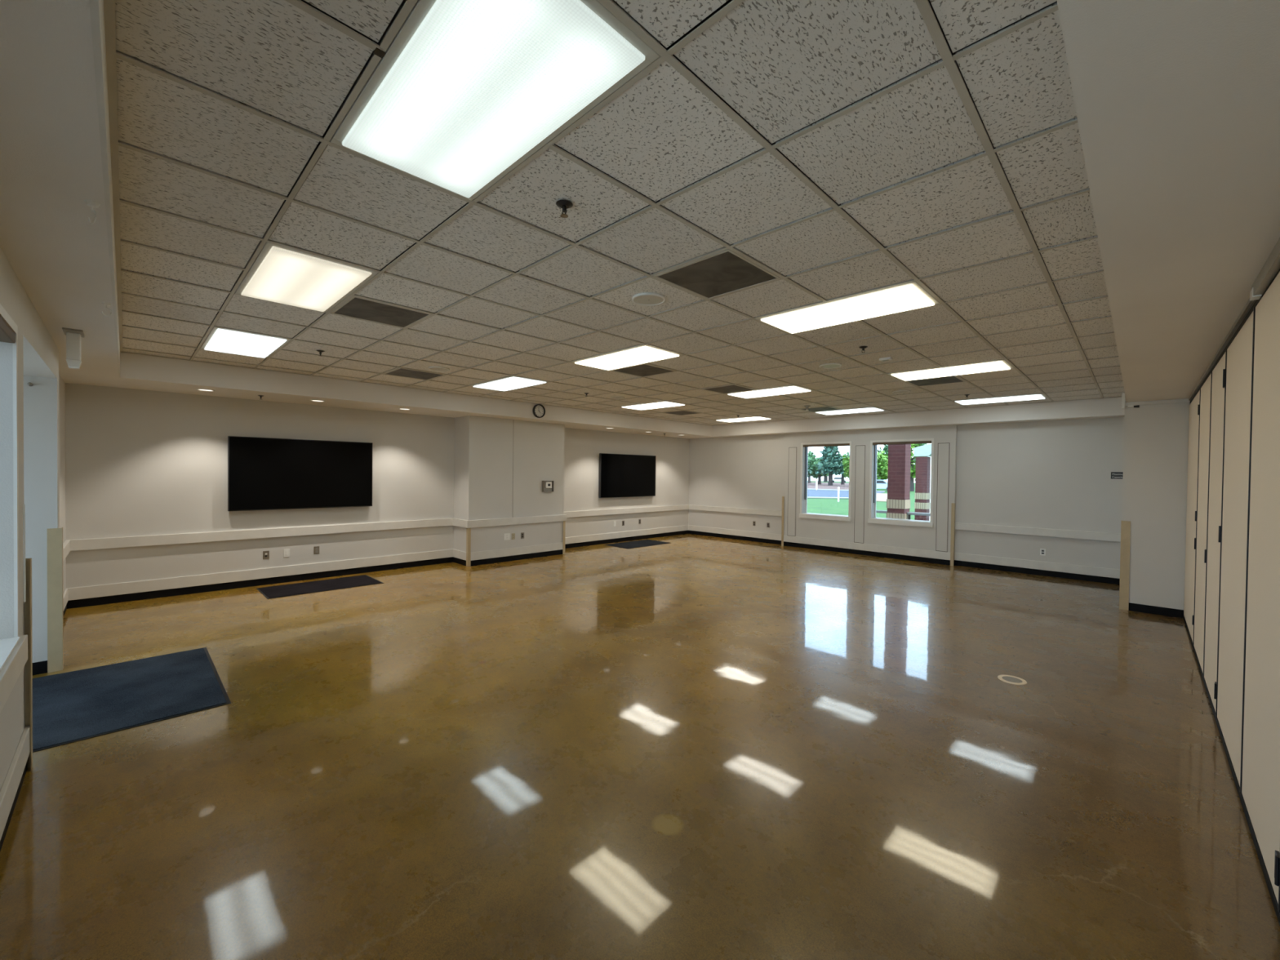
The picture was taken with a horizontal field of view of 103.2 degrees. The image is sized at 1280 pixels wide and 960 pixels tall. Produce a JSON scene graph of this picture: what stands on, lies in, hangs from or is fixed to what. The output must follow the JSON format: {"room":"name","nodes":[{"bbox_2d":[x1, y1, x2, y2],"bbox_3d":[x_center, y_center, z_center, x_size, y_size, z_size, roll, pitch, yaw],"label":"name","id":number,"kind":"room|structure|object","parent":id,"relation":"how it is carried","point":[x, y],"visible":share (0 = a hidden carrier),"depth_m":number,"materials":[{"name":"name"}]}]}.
{"room":"community hall","nodes":[
{"label":"community hall","id":0,"kind":"room"},
{"bbox_2d":[0,247,66,790],"bbox_3d":[-3.740,0.017,2.078,9.890,3.214,1.500,1,1,45],"label":"wall","id":1,"kind":"structure","parent":0,"point":[42,405],"depth_m":3.40,"materials":[{"name":"paint"}]},
{"bbox_2d":[24,558,32,771],"bbox_3d":[-3.416,1.028,2.812,0.054,1.180,0.054,1,1,45],"label":"guard","id":2,"kind":"object","parent":1,"relation":"attached to","point":[28,604],"visible":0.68,"depth_m":2.83,"materials":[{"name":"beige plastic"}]},
{"bbox_2d":[0,604,66,851],"bbox_3d":[-3.757,1.573,2.172,9.790,0.100,1.407,1,1,45],"label":"baseboard","id":3,"kind":"structure","parent":1,"relation":"attached to","point":[38,668],"depth_m":2.73,"materials":[{"name":"black rubber"}]},
{"bbox_2d":[0,588,68,839],"bbox_3d":[-3.289,1.449,2.629,9.770,0.146,0.125,1,1,45],"label":"board","id":4,"kind":"object","parent":1,"relation":"attached to","point":[10,786],"visible":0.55,"depth_m":2.45,"materials":[{"name":"paint"}]},
{"bbox_2d":[0,303,70,713],"bbox_3d":[-3.272,0.075,2.592,9.744,1.715,0.326,1,1,45],"label":"window","id":5,"kind":"structure","parent":1,"relation":"in","point":[8,327],"depth_m":2.54,"materials":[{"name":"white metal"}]},
{"bbox_2d":[0,316,14,343],"bbox_3d":[-2.761,-0.698,2.135,1.092,0.050,0.058,1,1,45],"label":"roller shade","id":6,"kind":"object","parent":5,"relation":"attached to","point":[6,329],"depth_m":2.40,"materials":[{"name":"beige fabric"}]},
{"bbox_2d":[22,504,26,601],"bbox_3d":[-3.150,0.374,2.593,0.008,0.500,0.010,1,1,45],"label":"wand","id":7,"kind":"object","parent":5,"relation":"hanging from","point":[24,505],"visible":1,"depth_m":2.59,"materials":[{"name":"beige plastic"}]},
{"bbox_2d":[47,527,63,672],"bbox_3d":[-4.855,0.990,4.210,0.082,1.185,0.082,1,1,45],"label":"guard","id":8,"kind":"object","parent":1,"relation":"attached to","point":[55,535],"visible":1,"depth_m":4.18,"materials":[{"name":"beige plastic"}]},
{"bbox_2d":[65,382,689,588],"bbox_3d":[-2.555,-0.078,10.085,0.835,3.214,12.170,1,1,45],"label":"wall","id":9,"kind":"structure","parent":0,"point":[139,462],"depth_m":7.84,"materials":[{"name":"paint"}]},
{"bbox_2d":[262,551,269,559],"bbox_3d":[-5.458,1.095,7.401,0.010,0.118,0.075,1,1,45],"label":"outlet plate","id":10,"kind":"object","parent":9,"relation":"attached to","point":[265,553],"visible":1,"depth_m":7.40,"materials":[{"name":"metal"}]},
{"bbox_2d":[283,548,289,556],"bbox_3d":[-5.282,1.091,7.580,0.010,0.118,0.075,1,1,45],"label":"outlet plate","id":11,"kind":"object","parent":9,"relation":"attached to","point":[286,552],"visible":1,"depth_m":7.58,"materials":[{"name":"white plastic"}]},
{"bbox_2d":[227,435,373,511],"bbox_3d":[-5.073,-0.090,7.698,0.100,1.043,1.851,1,1,45],"label":"television","id":12,"kind":"object","parent":9,"relation":"attached to","point":[264,473],"visible":1,"depth_m":7.57,"materials":[{"name":"plastic"}]},
{"bbox_2d":[313,546,319,554],"bbox_3d":[-5.011,1.088,7.856,0.009,0.118,0.075,1,1,45],"label":"wall outlet","id":13,"kind":"object","parent":9,"relation":"attached to","point":[316,548],"visible":1,"depth_m":7.85,"materials":[{"name":"metal"}]},
{"bbox_2d":[66,504,688,551],"bbox_3d":[-2.496,0.776,9.955,0.633,0.132,11.675,1,1,45],"label":"chair rail","id":14,"kind":"object","parent":9,"relation":"attached to","point":[197,537],"visible":0.87,"depth_m":7.86,"materials":[{"name":"paint"}]},
{"bbox_2d":[66,530,688,608],"bbox_3d":[-2.519,1.481,9.979,0.592,0.100,11.675,1,1,45],"label":"baseboard","id":15,"kind":"structure","parent":9,"relation":"attached to","point":[229,585],"depth_m":7.87,"materials":[{"name":"black rubber"}]},
{"bbox_2d":[68,524,688,600],"bbox_3d":[-2.513,1.358,9.973,0.605,0.146,11.675,1,1,45],"label":"board","id":16,"kind":"object","parent":9,"relation":"attached to","point":[110,589],"visible":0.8,"depth_m":7.86,"materials":[{"name":"paint"}]},
{"bbox_2d":[466,528,471,566],"bbox_3d":[-3.052,1.194,9.023,0.056,0.689,0.056,1,1,45],"label":"guard","id":17,"kind":"object","parent":9,"relation":"attached to","point":[468,530],"visible":1,"depth_m":9.00,"materials":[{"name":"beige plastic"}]},
{"bbox_2d":[542,480,553,492],"bbox_3d":[-1.849,0.125,10.171,0.062,0.223,0.247,1,1,45],"label":"thermostat","id":18,"kind":"object","parent":9,"relation":"attached to","point":[547,486],"visible":1,"depth_m":10.17,"materials":[{"name":"grey plastic"}]},
{"bbox_2d":[562,520,565,554],"bbox_3d":[-1.589,1.190,10.507,0.056,0.689,0.056,1,1,45],"label":"guard","id":19,"kind":"object","parent":9,"relation":"attached to","point":[564,522],"visible":1,"depth_m":10.49,"materials":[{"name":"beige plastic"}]},
{"bbox_2d":[599,453,655,497],"bbox_3d":[-0.287,-0.105,12.554,0.100,1.049,1.892,1,1,45],"label":"television","id":20,"kind":"object","parent":9,"relation":"attached to","point":[620,475],"visible":1,"depth_m":12.44,"materials":[{"name":"plastic"}]},
{"bbox_2d":[0,0,1279,438],"bbox_3d":[0.901,-1.442,6.693,7.984,0.192,10.984,1,1,45],"label":"ceiling","id":21,"kind":"structure","parent":0,"point":[842,147],"depth_m":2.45,"materials":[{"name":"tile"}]},
{"bbox_2d":[62,327,84,368],"bbox_3d":[-4.155,-0.955,3.720,0.240,0.262,0.100,1,1,45],"label":"emergency light","id":22,"kind":"object","parent":21,"relation":"attached to","point":[73,336],"visible":1,"depth_m":3.69,"materials":[{"name":"grey plastic"}]},
{"bbox_2d":[84,199,100,224],"bbox_3d":[-2.047,-0.997,1.894,0.044,0.083,0.044,0,1,-30],"label":"wire hook","id":23,"kind":"object","parent":21,"relation":"attached to","point":[92,204],"visible":1,"depth_m":1.89,"materials":[{"name":"white metal"}]},
{"bbox_2d":[88,0,119,377],"bbox_3d":[-2.927,-1.064,2.818,7.884,0.012,0.014,1,1,45],"label":"trim","id":24,"kind":"structure","parent":21,"relation":"attached to","point":[94,4],"depth_m":1.49,"materials":[{"name":"paint"}]},
{"bbox_2d":[101,302,111,316],"bbox_3d":[-3.213,-1.027,3.054,0.044,0.083,0.044,1,1,32],"label":"wire hook","id":25,"kind":"object","parent":21,"relation":"attached to","point":[106,304],"visible":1,"depth_m":3.05,"materials":[{"name":"white metal"}]},
{"bbox_2d":[200,315,291,358],"bbox_3d":[-4.041,-1.434,5.173,1.193,0.124,0.584,1,1,45],"label":"ceiling light","id":26,"kind":"object","parent":21,"relation":"attached to","point":[219,340],"visible":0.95,"depth_m":5.07,"materials":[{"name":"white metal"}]},
{"bbox_2d":[235,223,378,312],"bbox_3d":[-2.304,-1.390,3.461,1.193,0.124,0.584,1,1,45],"label":"ceiling light","id":27,"kind":"object","parent":21,"relation":"attached to","point":[280,274],"visible":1,"depth_m":3.34,"materials":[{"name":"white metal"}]},
{"bbox_2d":[373,47,385,57],"bbox_3d":[-0.791,-1.296,1.539,0.029,0.002,0.026,1,1,45],"label":"tape mark","id":28,"kind":"object","parent":21,"relation":"attached to","point":[377,51],"visible":1,"depth_m":1.54,"materials":[{"name":"plastic"}]},
{"bbox_2d":[330,293,432,328],"bbox_3d":[-2.094,-1.387,4.110,0.584,0.083,0.584,1,1,45],"label":"ceiling vent","id":29,"kind":"object","parent":21,"relation":"in","point":[355,307],"visible":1,"depth_m":4.09,"materials":[{"name":"metal"}]},
{"bbox_2d":[382,365,445,380],"bbox_3d":[-2.975,-1.432,6.689,0.584,0.083,0.584,1,1,45],"label":"ceiling vent","id":30,"kind":"object","parent":21,"relation":"in","point":[402,372],"visible":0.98,"depth_m":6.68,"materials":[{"name":"metal"}]},
{"bbox_2d":[428,366,449,371],"bbox_3d":[-2.498,-1.382,6.305,0.244,0.016,0.244,1,1,45],"label":"ceiling speaker","id":31,"kind":"object","parent":21,"relation":"attached to","point":[433,368],"visible":1,"depth_m":6.28,"materials":[{"name":"white metal"}]},
{"bbox_2d":[430,367,448,370],"bbox_3d":[-2.498,-1.384,6.305,0.215,0.010,0.215,1,1,31],"label":"speaker grille","id":32,"kind":"object","parent":31,"relation":"attached to","point":[431,368],"depth_m":6.28,"materials":[{"name":"grey plastic"}]},
{"bbox_2d":[330,0,660,200],"bbox_3d":[-0.568,-1.346,1.750,1.193,0.124,0.584,1,1,45],"label":"ceiling light","id":33,"kind":"object","parent":21,"relation":"attached to","point":[464,92],"visible":1,"depth_m":1.64,"materials":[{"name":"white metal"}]},
{"bbox_2d":[470,375,548,391],"bbox_3d":[-1.902,-1.438,7.343,1.193,0.124,0.584,1,1,45],"label":"ceiling light","id":34,"kind":"object","parent":21,"relation":"attached to","point":[510,383],"visible":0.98,"depth_m":7.25,"materials":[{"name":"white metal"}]},
{"bbox_2d":[532,404,545,417],"bbox_3d":[-1.883,-1.286,9.458,0.044,0.256,0.256,1,1,45],"label":"wall clock","id":35,"kind":"object","parent":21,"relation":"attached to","point":[539,411],"visible":1,"depth_m":9.46,"materials":[{"name":"plastic"}]},
{"bbox_2d":[555,200,573,217],"bbox_3d":[-0.358,-1.277,2.399,0.080,0.056,0.080,1,1,45],"label":"sprinkler","id":36,"kind":"object","parent":21,"relation":"attached to","point":[564,204],"visible":1,"depth_m":2.39,"materials":[{"name":"metal"}]},
{"bbox_2d":[570,342,681,370],"bbox_3d":[-0.165,-1.394,5.632,1.193,0.124,0.584,1,1,45],"label":"ceiling light","id":37,"kind":"object","parent":21,"relation":"attached to","point":[645,353],"visible":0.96,"depth_m":5.53,"materials":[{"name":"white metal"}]},
{"bbox_2d":[611,363,675,377],"bbox_3d":[0.046,-1.391,6.280,0.584,0.083,0.584,1,1,45],"label":"ceiling vent","id":38,"kind":"object","parent":21,"relation":"in","point":[642,370],"visible":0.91,"depth_m":6.28,"materials":[{"name":"metal"}]},
{"bbox_2d":[631,292,665,306],"bbox_3d":[0.064,-1.316,3.695,0.244,0.016,0.244,1,1,45],"label":"ceiling speaker","id":39,"kind":"object","parent":21,"relation":"attached to","point":[645,299],"visible":1,"depth_m":3.68,"materials":[{"name":"white plastic"}]},
{"bbox_2d":[634,295,663,304],"bbox_3d":[0.064,-1.318,3.695,0.215,0.010,0.215,1,1,31],"label":"speaker grille","id":40,"kind":"object","parent":39,"relation":"attached to","point":[638,300],"depth_m":3.70,"materials":[{"name":"grey plastic"}]},
{"bbox_2d":[619,400,686,409],"bbox_3d":[0.238,-1.442,9.514,1.193,0.124,0.584,1,1,45],"label":"ceiling light","id":41,"kind":"object","parent":21,"relation":"attached to","point":[660,404],"visible":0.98,"depth_m":9.43,"materials":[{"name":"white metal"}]},
{"bbox_2d":[662,410,702,415],"bbox_3d":[0.876,-1.440,10.597,0.584,0.083,0.584,1,1,45],"label":"ceiling vent","id":42,"kind":"object","parent":21,"relation":"in","point":[680,412],"visible":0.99,"depth_m":10.57,"materials":[{"name":"metal"}]},
{"bbox_2d":[653,238,781,299],"bbox_3d":[0.498,-1.345,3.267,0.584,0.083,0.584,1,1,45],"label":"ceiling vent","id":43,"kind":"object","parent":21,"relation":"in","point":[725,272],"visible":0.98,"depth_m":3.23,"materials":[{"name":"metal"}]},
{"bbox_2d":[701,384,755,393],"bbox_3d":[1.329,-1.394,7.583,0.584,0.083,0.584,1,1,45],"label":"ceiling vent","id":44,"kind":"object","parent":21,"relation":"in","point":[733,388],"visible":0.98,"depth_m":7.57,"materials":[{"name":"metal"}]},
{"bbox_2d":[714,415,770,422],"bbox_3d":[2.377,-1.447,11.685,1.193,0.124,0.584,1,1,45],"label":"ceiling light","id":45,"kind":"object","parent":21,"relation":"attached to","point":[749,418],"visible":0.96,"depth_m":11.57,"materials":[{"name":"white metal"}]},
{"bbox_2d":[725,384,813,398],"bbox_3d":[1.974,-1.399,7.803,1.193,0.124,0.584,1,1,45],"label":"ceiling light","id":46,"kind":"object","parent":21,"relation":"attached to","point":[787,389],"visible":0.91,"depth_m":7.70,"materials":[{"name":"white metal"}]},
{"bbox_2d":[799,406,840,412],"bbox_3d":[3.469,-1.398,9.754,0.584,0.083,0.584,1,1,45],"label":"ceiling vent","id":47,"kind":"object","parent":21,"relation":"in","point":[818,408],"visible":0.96,"depth_m":9.76,"materials":[{"name":"metal"}]},
{"bbox_2d":[819,363,841,368],"bbox_3d":[2.203,-1.321,5.866,0.244,0.016,0.244,1,1,45],"label":"ceiling speaker","id":48,"kind":"object","parent":21,"relation":"attached to","point":[826,366],"visible":1,"depth_m":5.86,"materials":[{"name":"white metal"}]},
{"bbox_2d":[820,364,839,368],"bbox_3d":[2.203,-1.323,5.866,0.215,0.010,0.215,0,1,-32],"label":"speaker grille","id":49,"kind":"object","parent":48,"relation":"attached to","point":[821,366],"depth_m":5.87,"materials":[{"name":"grey plastic"}]},
{"bbox_2d":[755,266,940,333],"bbox_3d":[1.571,-1.351,3.921,1.193,0.124,0.584,1,1,45],"label":"ceiling light","id":50,"kind":"object","parent":21,"relation":"attached to","point":[910,295],"visible":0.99,"depth_m":3.80,"materials":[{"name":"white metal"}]},
{"bbox_2d":[815,406,886,414],"bbox_3d":[4.114,-1.403,9.974,1.193,0.124,0.584,1,1,45],"label":"ceiling light","id":51,"kind":"object","parent":21,"relation":"attached to","point":[870,409],"visible":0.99,"depth_m":9.85,"materials":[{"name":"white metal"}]},
{"bbox_2d":[904,375,965,386],"bbox_3d":[3.922,-1.352,6.740,0.584,0.083,0.584,1,1,45],"label":"ceiling vent","id":52,"kind":"object","parent":21,"relation":"in","point":[953,379],"visible":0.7,"depth_m":6.74,"materials":[{"name":"metal"}]},
{"bbox_2d":[888,351,1013,381],"bbox_3d":[3.711,-1.355,6.092,1.193,0.124,0.584,1,1,45],"label":"ceiling light","id":53,"kind":"object","parent":21,"relation":"attached to","point":[1001,365],"visible":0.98,"depth_m":6.00,"materials":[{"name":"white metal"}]},
{"bbox_2d":[952,386,1048,404],"bbox_3d":[5.850,-1.359,8.263,1.193,0.124,0.584,1,1,45],"label":"ceiling light","id":54,"kind":"object","parent":21,"relation":"attached to","point":[1033,397],"visible":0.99,"depth_m":8.17,"materials":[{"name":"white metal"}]},
{"bbox_2d":[1188,237,1279,400],"bbox_3d":[3.394,-0.949,2.767,0.150,0.071,9.460,1,1,45],"label":"ceiling track","id":55,"kind":"object","parent":21,"relation":"attached to","point":[1271,267],"visible":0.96,"depth_m":2.51,"materials":[{"name":"metal"}]},
{"bbox_2d":[0,533,1279,959],"bbox_3d":[0.738,1.687,6.878,10.190,0.150,12.220,1,1,45],"label":"floor","id":56,"kind":"structure","parent":0,"point":[690,747],"depth_m":2.80,"materials":[{"name":"concrete"}]},
{"bbox_2d":[32,647,231,752],"bbox_3d":[-4.014,1.593,3.726,1.613,0.011,1.398,1,1,45],"label":"floor mat","id":57,"kind":"object","parent":56,"relation":"on","point":[77,705],"visible":0.84,"depth_m":3.73,"materials":[{"name":"rubber"}]},
{"bbox_2d":[256,574,382,599],"bbox_3d":[-4.633,1.536,7.387,0.820,0.011,1.425,1,1,45],"label":"floor mat","id":58,"kind":"object","parent":56,"relation":"on","point":[298,588],"visible":1,"depth_m":7.30,"materials":[{"name":"rubber"}]},
{"bbox_2d":[604,539,669,548],"bbox_3d":[-0.042,1.526,12.132,0.820,0.011,1.470,1,1,45],"label":"floor mat","id":59,"kind":"object","parent":56,"relation":"on","point":[637,544],"visible":1,"depth_m":12.05,"materials":[{"name":"rubber"}]},
{"bbox_2d":[997,675,1026,684],"bbox_3d":[3.117,1.673,4.247,0.200,0.006,0.200,1,1,45],"label":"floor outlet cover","id":60,"kind":"object","parent":56,"relation":"on","point":[1006,678],"visible":1,"depth_m":4.24,"materials":[{"name":"silver metal"}]},
{"bbox_2d":[1182,268,1279,925],"bbox_3d":[3.364,0.377,2.791,0.089,2.638,9.448,1,1,45],"label":"wall","id":61,"kind":"structure","parent":56,"relation":"on","point":[1231,616],"depth_m":2.77,"materials":[{"name":"laminate"}]},
{"bbox_2d":[688,417,1124,568],"bbox_3d":[4.836,-0.003,10.958,10.140,3.214,0.230,1,1,45],"label":"wall","id":62,"kind":"structure","parent":0,"point":[1049,474],"depth_m":9.42,"materials":[{"name":"paint"}]},
{"bbox_2d":[688,504,782,516],"bbox_3d":[2.415,0.789,13.277,2.965,0.132,0.048,1,1,45],"label":"chair rail","id":63,"kind":"object","parent":62,"relation":"attached to","point":[739,510],"visible":1,"depth_m":13.13,"materials":[{"name":"paint"}]},
{"bbox_2d":[781,496,784,545],"bbox_3d":[3.441,0.983,12.176,0.054,1.178,0.054,1,1,45],"label":"guard","id":64,"kind":"object","parent":62,"relation":"attached to","point":[783,497],"visible":1,"depth_m":12.16,"materials":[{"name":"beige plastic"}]},
{"bbox_2d":[786,447,796,536],"bbox_3d":[3.602,0.277,12.009,0.207,2.099,0.006,1,1,45],"label":"wall panel","id":65,"kind":"object","parent":62,"relation":"attached to","point":[792,451],"visible":1,"depth_m":12.01,"materials":[{"name":"paint"}]},
{"bbox_2d":[799,440,852,521],"bbox_3d":[4.242,0.018,11.510,1.200,1.745,0.253,1,1,45],"label":"window","id":66,"kind":"structure","parent":62,"relation":"in","point":[806,515],"depth_m":11.53,"materials":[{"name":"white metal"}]},
{"bbox_2d":[803,443,849,447],"bbox_3d":[4.202,-0.783,11.449,1.082,0.050,0.058,1,1,45],"label":"roller shade","id":67,"kind":"object","parent":66,"relation":"attached to","point":[805,445],"depth_m":11.45,"materials":[{"name":"beige fabric"}]},
{"bbox_2d":[853,444,865,543],"bbox_3d":[4.725,0.305,10.903,0.206,2.099,0.006,1,1,45],"label":"wall panel","id":68,"kind":"object","parent":62,"relation":"attached to","point":[860,478],"visible":1,"depth_m":10.90,"materials":[{"name":"paint"}]},
{"bbox_2d":[867,438,934,527],"bbox_3d":[5.371,0.046,10.398,1.230,1.745,0.253,1,1,45],"label":"window","id":69,"kind":"structure","parent":62,"relation":"in","point":[920,441],"depth_m":10.39,"materials":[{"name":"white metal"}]},
{"bbox_2d":[872,440,931,444],"bbox_3d":[5.331,-0.754,10.337,1.112,0.050,0.058,1,1,45],"label":"roller shade","id":70,"kind":"object","parent":69,"relation":"attached to","point":[874,442],"depth_m":10.35,"materials":[{"name":"beige fabric"}]},
{"bbox_2d":[688,524,1119,578],"bbox_3d":[4.504,1.425,11.176,8.912,0.146,0.110,1,1,45],"label":"board","id":71,"kind":"object","parent":62,"relation":"attached to","point":[1054,566],"visible":0.88,"depth_m":9.89,"materials":[{"name":"paint"}]},
{"bbox_2d":[688,530,1119,584],"bbox_3d":[4.507,1.548,11.182,8.912,0.100,0.097,1,1,45],"label":"baseboard","id":72,"kind":"structure","parent":62,"relation":"attached to","point":[984,566],"depth_m":9.92,"materials":[{"name":"black rubber"}]},
{"bbox_2d":[935,442,949,551],"bbox_3d":[5.848,0.334,9.796,0.202,2.099,0.006,1,1,45],"label":"wall panel","id":73,"kind":"object","parent":62,"relation":"attached to","point":[943,460],"visible":1,"depth_m":9.80,"materials":[{"name":"paint"}]},
{"bbox_2d":[950,502,955,565],"bbox_3d":[5.973,1.038,9.681,0.054,1.196,0.054,1,1,45],"label":"guard","id":74,"kind":"object","parent":62,"relation":"attached to","point":[953,504],"visible":1,"depth_m":9.66,"materials":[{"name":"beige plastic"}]},
{"bbox_2d":[955,522,1120,542],"bbox_3d":[6.872,0.901,8.885,2.342,0.132,0.048,1,1,45],"label":"chair rail","id":75,"kind":"object","parent":62,"relation":"attached to","point":[1107,536],"visible":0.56,"depth_m":8.77,"materials":[{"name":"paint"}]},
{"bbox_2d":[1111,471,1123,479],"bbox_3d":[7.696,-0.072,8.099,0.255,0.112,0.007,1,1,45],"label":"room sign","id":76,"kind":"object","parent":62,"relation":"attached to","point":[1114,475],"visible":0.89,"depth_m":8.13,"materials":[{"name":"plastic"}]},
{"bbox_2d":[1121,400,1189,609],"bbox_3d":[3.985,0.088,3.570,0.978,3.214,11.870,1,1,45],"label":"wall","id":77,"kind":"structure","parent":0,"point":[1156,436],"depth_m":6.37,"materials":[{"name":"paint"}]},
{"bbox_2d":[1121,393,1124,408],"bbox_3d":[6.251,-1.019,6.555,0.031,0.200,0.046,1,1,45],"label":"sensor box","id":78,"kind":"object","parent":77,"relation":"attached to","point":[1122,394],"visible":0.86,"depth_m":6.54,"materials":[{"name":"white plastic"}]},
{"bbox_2d":[1119,520,1130,610],"bbox_3d":[6.303,1.105,6.590,0.089,1.152,0.089,1,1,45],"label":"guard","id":79,"kind":"object","parent":77,"relation":"attached to","point":[1125,525],"visible":1,"depth_m":6.56,"materials":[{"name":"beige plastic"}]},
{"bbox_2d":[1128,602,1183,617],"bbox_3d":[7.181,1.634,7.143,0.585,0.100,2.097,1,1,45],"label":"baseboard","id":80,"kind":"structure","parent":77,"relation":"attached to","point":[1132,606],"depth_m":6.36,"materials":[{"name":"black rubber"}]},
{"bbox_2d":[1124,398,1190,405],"bbox_3d":[6.476,-0.974,6.355,0.578,0.044,0.022,1,1,45],"label":"trim","id":81,"kind":"structure","parent":77,"relation":"attached to","point":[1184,400],"depth_m":6.34,"materials":[{"name":"paint"}]},
{"label":"outside","id":82,"kind":"structure","parent":0,"visible":0},
{"bbox_3d":[7.020,1.818,11.112,17.000,0.020,2.830,1,1,45],"label":"walkway","id":83,"kind":"object","parent":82,"visible":0},
{"bbox_2d":[886,444,911,519],"bbox_3d":[6.448,-0.099,12.620,0.424,3.800,0.424,1,1,45],"label":"brick column","id":84,"kind":"structure","parent":83,"relation":"on","point":[898,500],"depth_m":12.47,"materials":[{"name":"red brick"}]},
{"bbox_2d":[875,510,930,519],"bbox_3d":[8.610,1.348,10.505,7.900,1.015,0.180,1,1,45],"label":"wall","id":85,"kind":"structure","parent":83,"relation":"on","point":[909,513],"depth_m":12.37,"materials":[{"name":"concrete"}]},
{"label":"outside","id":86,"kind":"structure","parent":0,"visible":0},
{"bbox_2d":[807,480,915,519],"bbox_3d":[-1.338,0.936,73.142,220.000,0.100,220.000,1,1,45],"label":"lawn","id":87,"kind":"structure","parent":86,"point":[815,505],"depth_m":31.76,"materials":[{"name":"green plant"}]},
{"bbox_2d":[807,496,848,498],"bbox_3d":[14.193,1.448,42.371,9.427,0.020,2.005,1,1,3],"label":"kerb","id":88,"kind":"object","parent":87,"relation":"on","point":[807,496],"visible":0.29,"depth_m":42.05,"materials":[{"name":"concrete"}]},
{"bbox_2d":[807,482,848,489],"bbox_3d":[28.235,0.765,106.258,56.100,0.020,59.000,1,1,45],"label":"mulch bed","id":89,"kind":"object","parent":87,"relation":"on","point":[812,485],"depth_m":87.18,"materials":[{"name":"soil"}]},
{"bbox_2d":[807,450,816,483],"bbox_3d":[39.465,-3.075,118.340,4.963,7.655,5.032,1,1,45],"label":"tree","id":90,"kind":"object","parent":89,"relation":"on","point":[811,455],"visible":0.24,"depth_m":117.80,"materials":[{"name":"green plant"}]},
{"bbox_2d":[807,457,828,484],"bbox_3d":[36.640,-1.939,104.212,5.298,5.700,5.624,1,1,45],"label":"tree","id":91,"kind":"object","parent":89,"relation":"on","point":[815,461],"visible":0.34,"depth_m":103.73,"materials":[{"name":"green plant"}]},
{"bbox_2d":[814,446,844,485],"bbox_3d":[35.394,-3.745,93.974,5.891,9.562,5.774,1,1,45],"label":"tree","id":92,"kind":"object","parent":89,"relation":"on","point":[830,460],"visible":0.69,"depth_m":93.33,"materials":[{"name":"green plant"}]},
{"bbox_2d":[836,452,849,484],"bbox_3d":[42.017,-2.486,104.692,5.007,6.908,5.931,1,1,45],"label":"tree","id":93,"kind":"object","parent":89,"relation":"on","point":[843,475],"visible":0.06,"depth_m":104.34,"materials":[{"name":"green plant"}]},
{"bbox_2d":[841,454,849,478],"bbox_3d":[37.635,-1.915,89.344,3.548,6.080,3.890,1,1,45],"label":"tree","id":94,"kind":"object","parent":89,"relation":"on","point":[845,463],"visible":0.24,"depth_m":89.27,"materials":[{"name":"green plant"}]},
{"bbox_2d":[832,477,848,483],"bbox_3d":[50.818,0.023,129.631,4.400,1.420,1.840,1,1,22],"label":"parked car","id":95,"kind":"object","parent":87,"relation":"on","point":[835,479],"visible":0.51,"depth_m":128.88,"materials":[{"name":"white paint"}]},
{"bbox_2d":[807,488,884,492],"bbox_3d":[22.825,1.210,67.365,19.840,0.020,4.000,1,1,45],"label":"kerb","id":96,"kind":"object","parent":87,"relation":"on","point":[807,488],"visible":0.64,"depth_m":63.94,"materials":[{"name":"concrete"}]},
{"bbox_2d":[875,493,887,502],"bbox_3d":[21.931,1.500,45.990,2.668,0.020,19.909,1,1,24],"label":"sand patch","id":97,"kind":"object","parent":87,"relation":"on","point":[880,496],"visible":0.29,"depth_m":44.45,"materials":[{"name":"white sand"}]},
{"bbox_2d":[876,480,887,490],"bbox_3d":[29.769,0.677,63.329,4.400,1.420,1.840,1,1,33],"label":"parked car","id":98,"kind":"object","parent":87,"relation":"on","point":[881,484],"visible":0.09,"depth_m":62.32,"materials":[{"name":"silver metal"}]},
{"bbox_2d":[876,450,888,479],"bbox_3d":[35.418,-1.507,74.583,5.198,5.697,4.798,1,1,45],"label":"tree","id":99,"kind":"object","parent":87,"relation":"on","point":[882,466],"visible":0.41,"depth_m":73.48,"materials":[{"name":"green plant"}]},
{"bbox_2d":[877,444,888,471],"bbox_3d":[44.539,-3.481,90.815,5.173,9.336,4.950,1,1,45],"label":"tree","id":100,"kind":"object","parent":87,"relation":"on","point":[886,446],"visible":0.12,"depth_m":90.23,"materials":[{"name":"green plant"}]},
{"bbox_2d":[910,443,926,491],"bbox_3d":[34.648,-2.773,64.364,4.332,8.406,4.112,1,1,-8],"label":"tree","id":101,"kind":"object","parent":87,"relation":"on","point":[913,467],"visible":0.22,"depth_m":63.93,"materials":[{"name":"green plant"}]},
{"bbox_2d":[914,457,930,520],"bbox_3d":[9.952,0.481,17.858,0.394,2.580,0.394,1,1,45],"label":"brick column","id":102,"kind":"structure","parent":87,"relation":"on","point":[922,475],"depth_m":17.72,"materials":[{"name":"red brick"}]},
{"bbox_2d":[913,443,931,457],"bbox_3d":[11.527,-1.075,16.338,4.820,0.570,0.450,1,1,45],"label":"beam","id":103,"kind":"structure","parent":102,"relation":"on","point":[925,450],"depth_m":17.67,"materials":[{"name":"white paint"}]},
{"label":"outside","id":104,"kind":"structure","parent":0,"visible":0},
{"bbox_2d":[807,489,883,497],"bbox_3d":[20.192,1.367,55.762,14.754,0.020,28.238,1,1,13],"label":"road","id":105,"kind":"structure","parent":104,"point":[814,493],"depth_m":52.26,"materials":[{"name":"asphalt"}]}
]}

